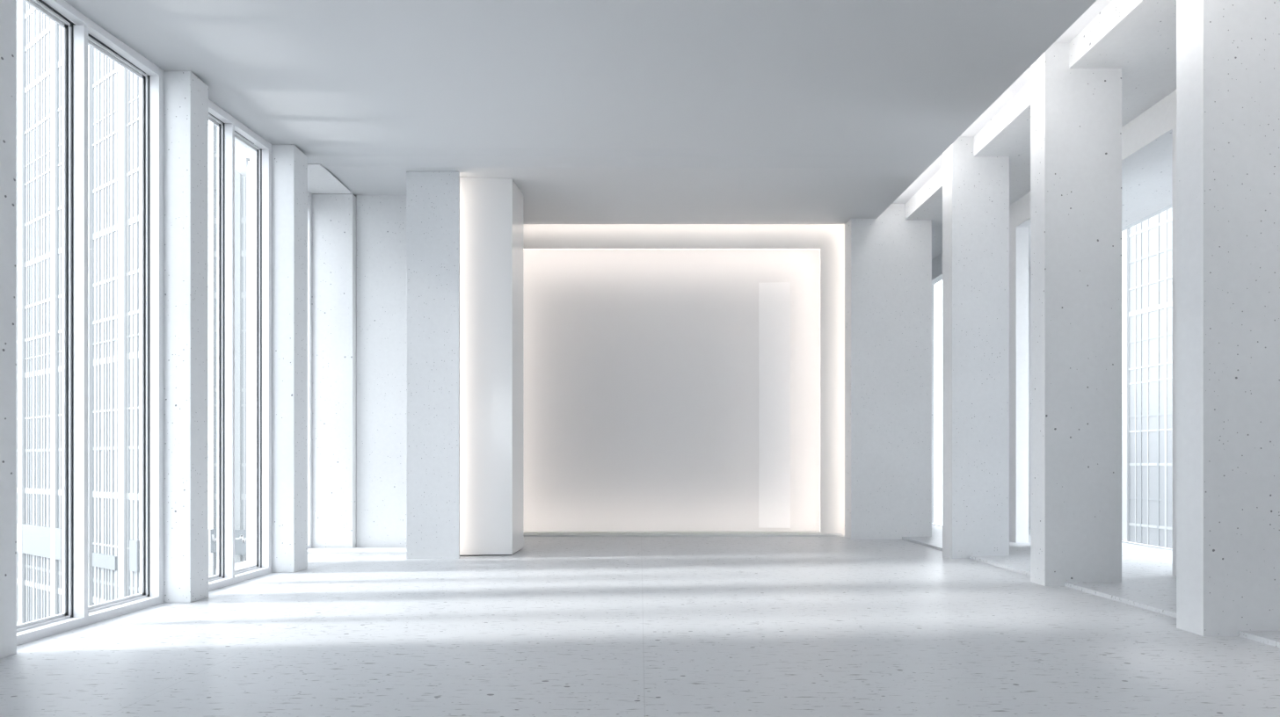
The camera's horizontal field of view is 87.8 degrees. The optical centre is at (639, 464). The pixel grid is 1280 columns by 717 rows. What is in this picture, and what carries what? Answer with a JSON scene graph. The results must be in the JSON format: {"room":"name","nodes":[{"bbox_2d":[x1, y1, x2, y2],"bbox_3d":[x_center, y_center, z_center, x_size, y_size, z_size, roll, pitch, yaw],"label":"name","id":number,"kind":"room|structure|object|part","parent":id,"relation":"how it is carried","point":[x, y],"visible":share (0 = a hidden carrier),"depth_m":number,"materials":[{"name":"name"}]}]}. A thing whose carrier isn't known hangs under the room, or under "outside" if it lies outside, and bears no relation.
{"room":"empty building lobby","nodes":[
{"label":"empty building lobby","id":0,"kind":"room"},
{"bbox_2d":[208,529,213,576],"bbox_3d":[0.000,23.800,90.000,320.000,0.400,300.000,0,0,0],"label":"floor","id":1,"kind":"structure","parent":0,"point":[210,555],"depth_m":165.97,"materials":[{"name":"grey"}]},
{"bbox_2d":[16,0,140,625],"bbox_3d":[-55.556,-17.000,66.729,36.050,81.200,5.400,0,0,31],"label":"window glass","id":2,"kind":"object","parent":1,"relation":"on","point":[114,91],"visible":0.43,"depth_m":63.89,"materials":[{"name":"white glass"}]},
{"bbox_2d":[212,123,247,575],"bbox_3d":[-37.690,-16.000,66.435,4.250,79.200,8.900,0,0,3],"label":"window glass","id":3,"kind":"object","parent":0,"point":[240,180],"visible":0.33,"depth_m":62.15,"materials":[{"name":"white glass"}]},
{"bbox_2d":[234,138,254,177],"bbox_3d":[-6.005,-2.350,7.100,0.910,7.900,22.200,0,0,0],"label":"sky","id":4,"kind":"structure","parent":0,"point":[243,151],"depth_m":10.62,"materials":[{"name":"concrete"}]},
{"bbox_2d":[16,0,163,645],"bbox_3d":[-5.577,-1.468,6.355,0.175,6.137,2.610,0,0,0],"label":"window","id":5,"kind":"structure","parent":4,"relation":"in","point":[78,32],"depth_m":6.56,"materials":[{"name":"white metal"}]},
{"bbox_3d":[-5.652,-1.409,5.839,0.025,5.898,1.508,0,0,0],"label":"sash","id":6,"kind":"part","parent":5,"relation":"part of","materials":[{"name":"white metal"}]},
{"bbox_3d":[-5.617,-1.409,5.839,0.018,5.898,1.508,0,0,0],"label":"sash","id":7,"kind":"part","parent":5,"relation":"part of","materials":[{"name":"white metal"}]},
{"bbox_3d":[-5.555,1.558,6.355,0.130,0.085,2.610,0,0,0],"label":"sill rail","id":8,"kind":"part","parent":5,"relation":"part of","materials":[{"name":"white metal"}]},
{"bbox_3d":[-5.555,-4.401,6.355,0.130,0.271,2.610,0,0,0],"label":"head rail","id":9,"kind":"part","parent":5,"relation":"part of","materials":[{"name":"white metal"}]},
{"bbox_3d":[-5.652,-1.456,7.095,0.025,5.993,1.040,0,0,0],"label":"sash","id":10,"kind":"part","parent":5,"relation":"part of","materials":[{"name":"clear glass"}]},
{"bbox_3d":[-5.617,-1.456,7.095,0.018,5.993,1.040,0,0,0],"label":"sash","id":11,"kind":"part","parent":5,"relation":"part of","materials":[{"name":"white metal"}]},
{"bbox_2d":[208,99,271,591],"bbox_3d":[-5.508,-1.553,8.880,0.175,6.307,1.800,0,0,0],"label":"window","id":12,"kind":"structure","parent":4,"relation":"in","point":[229,128],"depth_m":8.84,"materials":[{"name":"white metal"}]},
{"bbox_3d":[-5.582,-1.503,8.441,0.025,6.087,0.853,0,0,0],"label":"sash","id":13,"kind":"part","parent":12,"relation":"part of","materials":[{"name":"white metal"}]},
{"bbox_3d":[-5.547,-1.503,8.441,0.018,6.087,0.853,0,0,0],"label":"sash","id":14,"kind":"part","parent":12,"relation":"part of","materials":[{"name":"clear glass"}]},
{"bbox_3d":[-5.485,1.558,8.880,0.130,0.085,1.800,0,0,0],"label":"sill rail","id":15,"kind":"part","parent":12,"relation":"part of","materials":[{"name":"white metal"}]},
{"bbox_3d":[-5.485,-4.585,8.880,0.130,0.244,1.800,0,0,0],"label":"head rail","id":16,"kind":"part","parent":12,"relation":"part of","materials":[{"name":"white metal"}]},
{"bbox_3d":[-5.582,-1.541,9.293,0.025,6.162,0.885,0,0,0],"label":"sash","id":17,"kind":"part","parent":12,"relation":"part of","materials":[{"name":"clear glass"}]},
{"bbox_3d":[-5.547,-1.541,9.293,0.018,6.162,0.885,0,0,0],"label":"sash","id":18,"kind":"part","parent":12,"relation":"part of","materials":[{"name":"clear glass"}]},
{"bbox_2d":[246,161,312,564],"bbox_3d":[-6.218,-1.733,11.510,0.175,6.665,1.800,0,0,0],"label":"window","id":19,"kind":"structure","parent":4,"relation":"in","point":[309,195],"depth_m":12.34,"materials":[{"name":"clear glass"}]},
{"bbox_3d":[-6.293,-1.678,11.076,0.025,6.436,0.863,0,0,0],"label":"sash","id":20,"kind":"part","parent":19,"relation":"part of","materials":[{"name":"white metal"}]},
{"bbox_3d":[-6.195,-4.899,11.510,0.130,0.331,1.800,0,0,0],"label":"head rail","id":21,"kind":"part","parent":19,"relation":"part of","materials":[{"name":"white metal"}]},
{"bbox_2d":[249,152,254,566],"bbox_3d":[-5.870,-2.350,10.395,0.520,7.900,0.410,0,0,0],"label":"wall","id":22,"kind":"structure","parent":0,"point":[251,156],"depth_m":10.19,"materials":[{"name":"concrete"}]},
{"bbox_2d":[307,163,352,193],"bbox_3d":[-5.690,-4.958,11.585,1.020,0.224,1.670,0,0,0],"label":"ceiling","id":23,"kind":"structure","parent":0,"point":[320,180],"depth_m":11.71,"materials":[{"name":"paint"}]},
{"bbox_2d":[307,548,406,553],"bbox_3d":[-5.095,1.583,12.115,2.290,0.035,0.530,0,0,0],"label":"trim","id":24,"kind":"structure","parent":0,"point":[309,550],"depth_m":11.95,"materials":[{"name":"paint"}]},
{"bbox_2d":[356,195,406,548],"bbox_3d":[-3.830,-1.739,12.730,3.060,6.678,0.340,0,0,0],"label":"wall","id":25,"kind":"structure","parent":0,"point":[381,220],"depth_m":12.56,"materials":[{"name":"concrete"}]},
{"bbox_2d":[64,0,1096,224],"bbox_3d":[-0.629,-4.732,5.265,11.362,1.425,18.530,0,0,0],"label":"ceiling","id":26,"kind":"structure","parent":0,"point":[599,112],"depth_m":8.00,"materials":[{"name":"white paint"}]},
{"bbox_2d":[0,535,1279,716],"bbox_3d":[-0.470,1.750,6.950,12.060,0.300,22.500,0,0,0],"label":"floor","id":27,"kind":"structure","parent":0,"point":[555,627],"depth_m":5.77,"materials":[{"name":"concrete"}]},
{"bbox_2d":[0,0,16,659],"bbox_3d":[-5.575,-1.380,5.275,0.650,5.961,0.650,0,0,0],"label":"concrete column","id":28,"kind":"structure","parent":27,"relation":"on","point":[8,8],"depth_m":5.52,"materials":[{"name":"white concrete"}]},
{"bbox_2d":[163,71,208,603],"bbox_3d":[-5.420,-1.468,7.821,0.480,6.136,0.319,0,0,0],"label":"concrete column","id":29,"kind":"structure","parent":27,"relation":"on","point":[185,96],"depth_m":7.66,"materials":[{"name":"white concrete"}]},
{"bbox_2d":[271,144,307,573],"bbox_3d":[-5.345,-1.553,9.980,0.510,6.306,0.399,0,0,0],"label":"concrete column","id":30,"kind":"structure","parent":27,"relation":"on","point":[289,164],"depth_m":9.78,"materials":[{"name":"white concrete"}]},
{"bbox_2d":[312,194,356,548],"bbox_3d":[-5.855,-1.725,12.660,0.970,6.650,0.480,0,0,0],"label":"pilaster","id":31,"kind":"object","parent":27,"relation":"on","point":[333,215],"visible":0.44,"depth_m":12.42,"materials":[{"name":"white concrete"}]},
{"bbox_2d":[406,171,459,559],"bbox_3d":[-3.495,-1.668,11.335,0.890,6.535,0.270,0,0,0],"label":"concrete column","id":32,"kind":"structure","parent":27,"relation":"on","point":[432,198],"depth_m":11.20,"materials":[{"name":"white concrete"}]},
{"bbox_2d":[459,177,523,556],"bbox_3d":[-2.745,-1.735,12.000,1.110,6.671,1.000,0,0,0],"label":"column","id":33,"kind":"structure","parent":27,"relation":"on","point":[491,209],"depth_m":11.56,"materials":[{"name":"white paint"}]},
{"bbox_2d":[523,249,820,531],"bbox_3d":[0.465,-1.855,15.690,8.130,6.910,0.080,0,0,0],"label":"wall","id":34,"kind":"structure","parent":0,"point":[641,367],"depth_m":15.65,"materials":[{"name":"white paint"}]},
{"bbox_2d":[758,282,790,528],"bbox_3d":[3.160,-1.385,15.610,0.720,5.770,0.078,0,0,0],"label":"panel","id":35,"kind":"object","parent":34,"relation":"attached to","point":[774,297],"visible":1,"depth_m":15.62,"materials":[{"name":"white paint"}]},
{"bbox_2d":[523,224,844,535],"bbox_3d":[0.720,-2.100,15.290,8.940,7.400,0.880,0,0,0],"label":"wall","id":36,"kind":"structure","parent":0,"point":[828,238],"depth_m":14.85,"materials":[{"name":"white paint"}]},
{"bbox_2d":[523,533,843,537],"bbox_3d":[0.535,1.577,14.724,7.870,0.045,0.248,0,0,0],"label":"trim","id":37,"kind":"structure","parent":36,"relation":"attached to","point":[524,534],"depth_m":14.60,"materials":[{"name":"white paint"}]},
{"bbox_2d":[844,203,931,539],"bbox_3d":[5.335,-1.960,14.315,1.710,7.120,0.430,0,0,0],"label":"column","id":38,"kind":"structure","parent":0,"point":[888,257],"depth_m":14.10,"materials":[{"name":"concrete"}]},
{"bbox_2d":[931,284,934,523],"bbox_3d":[6.530,-2.125,17.450,2.260,7.350,0.300,0,0,0],"label":"wall","id":39,"kind":"structure","parent":0,"point":[933,286],"depth_m":17.30,"materials":[{"name":"concrete"}]},
{"bbox_2d":[892,0,1112,203],"bbox_3d":[4.310,-5.660,5.050,2.620,0.280,18.100,0,0,0],"label":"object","id":40,"kind":"structure","parent":0,"point":[1098,5],"depth_m":10.17,"materials":[{"name":"white concrete"}]},
{"bbox_2d":[904,0,1176,260],"bbox_3d":[6.610,-5.490,6.650,1.980,0.620,21.300,0,0,0],"label":"ceiling","id":41,"kind":"structure","parent":0,"point":[1138,38],"depth_m":8.95,"materials":[{"name":"paint"}]},
{"bbox_2d":[931,89,1176,575],"bbox_3d":[7.535,-2.125,6.650,0.250,7.350,21.300,0,0,0],"label":"wall","id":42,"kind":"structure","parent":0,"point":[1154,127],"depth_m":13.10,"materials":[{"name":"paint"}]},
{"bbox_2d":[901,524,1279,647],"bbox_3d":[7.580,1.725,6.950,4.040,0.350,22.500,0,0,0],"label":"floor","id":43,"kind":"structure","parent":0,"point":[1145,588],"depth_m":9.19,"materials":[{"name":"concrete"}]},
{"bbox_2d":[942,136,1009,559],"bbox_3d":[5.740,-1.960,11.380,0.960,7.120,0.360,0,0,0],"label":"concrete pier","id":44,"kind":"object","parent":43,"relation":"on","point":[976,189],"visible":0.92,"depth_m":11.20,"materials":[{"name":"white concrete"}]},
{"bbox_2d":[1030,42,1121,586],"bbox_3d":[5.805,-1.960,8.860,1.010,7.120,0.320,0,0,0],"label":"concrete pier","id":45,"kind":"object","parent":43,"relation":"on","point":[1076,113],"visible":0.92,"depth_m":8.70,"materials":[{"name":"white concrete"}]},
{"bbox_2d":[1176,0,1279,636],"bbox_3d":[5.740,-1.960,6.325,1.020,7.120,0.310,0,0,0],"label":"concrete pier","id":46,"kind":"object","parent":43,"relation":"on","point":[1228,51],"visible":1,"depth_m":6.17,"materials":[{"name":"white concrete"}]},
{"bbox_2d":[1028,139,1172,529],"bbox_3d":[8.685,-1.825,12.525,2.030,6.750,6.950,0,0,0],"label":"wall","id":47,"kind":"structure","parent":0,"point":[1147,183],"depth_m":11.47,"materials":[{"name":"concrete"}]},
{"bbox_2d":[1121,540,1172,551],"bbox_3d":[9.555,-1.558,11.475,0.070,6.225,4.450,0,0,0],"label":"window sill","id":48,"kind":"structure","parent":47,"relation":"in","point":[1129,542],"depth_m":12.46,"materials":[{"name":"white concrete"}]},
{"bbox_2d":[1121,207,1172,548],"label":"window","id":49,"kind":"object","parent":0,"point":[1147,245],"visible":0.06,"depth_m":72.68,"materials":[{"name":"grey"}]},
{"label":"outside","id":50,"kind":"structure","parent":0,"visible":0},
{"bbox_2d":[210,529,217,552],"bbox_3d":[-38.800,7.100,61.335,1.600,2.200,0.170,0,0,0],"label":"block","id":51,"kind":"object","parent":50,"point":[214,532],"visible":0.34,"depth_m":61.29,"materials":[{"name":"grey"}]},
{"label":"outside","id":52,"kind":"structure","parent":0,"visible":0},
{"bbox_2d":[234,530,246,555],"bbox_3d":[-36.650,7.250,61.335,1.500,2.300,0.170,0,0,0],"label":"building","id":53,"kind":"structure","parent":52,"point":[240,535],"depth_m":61.29,"materials":[{"name":"grey"}]}
]}

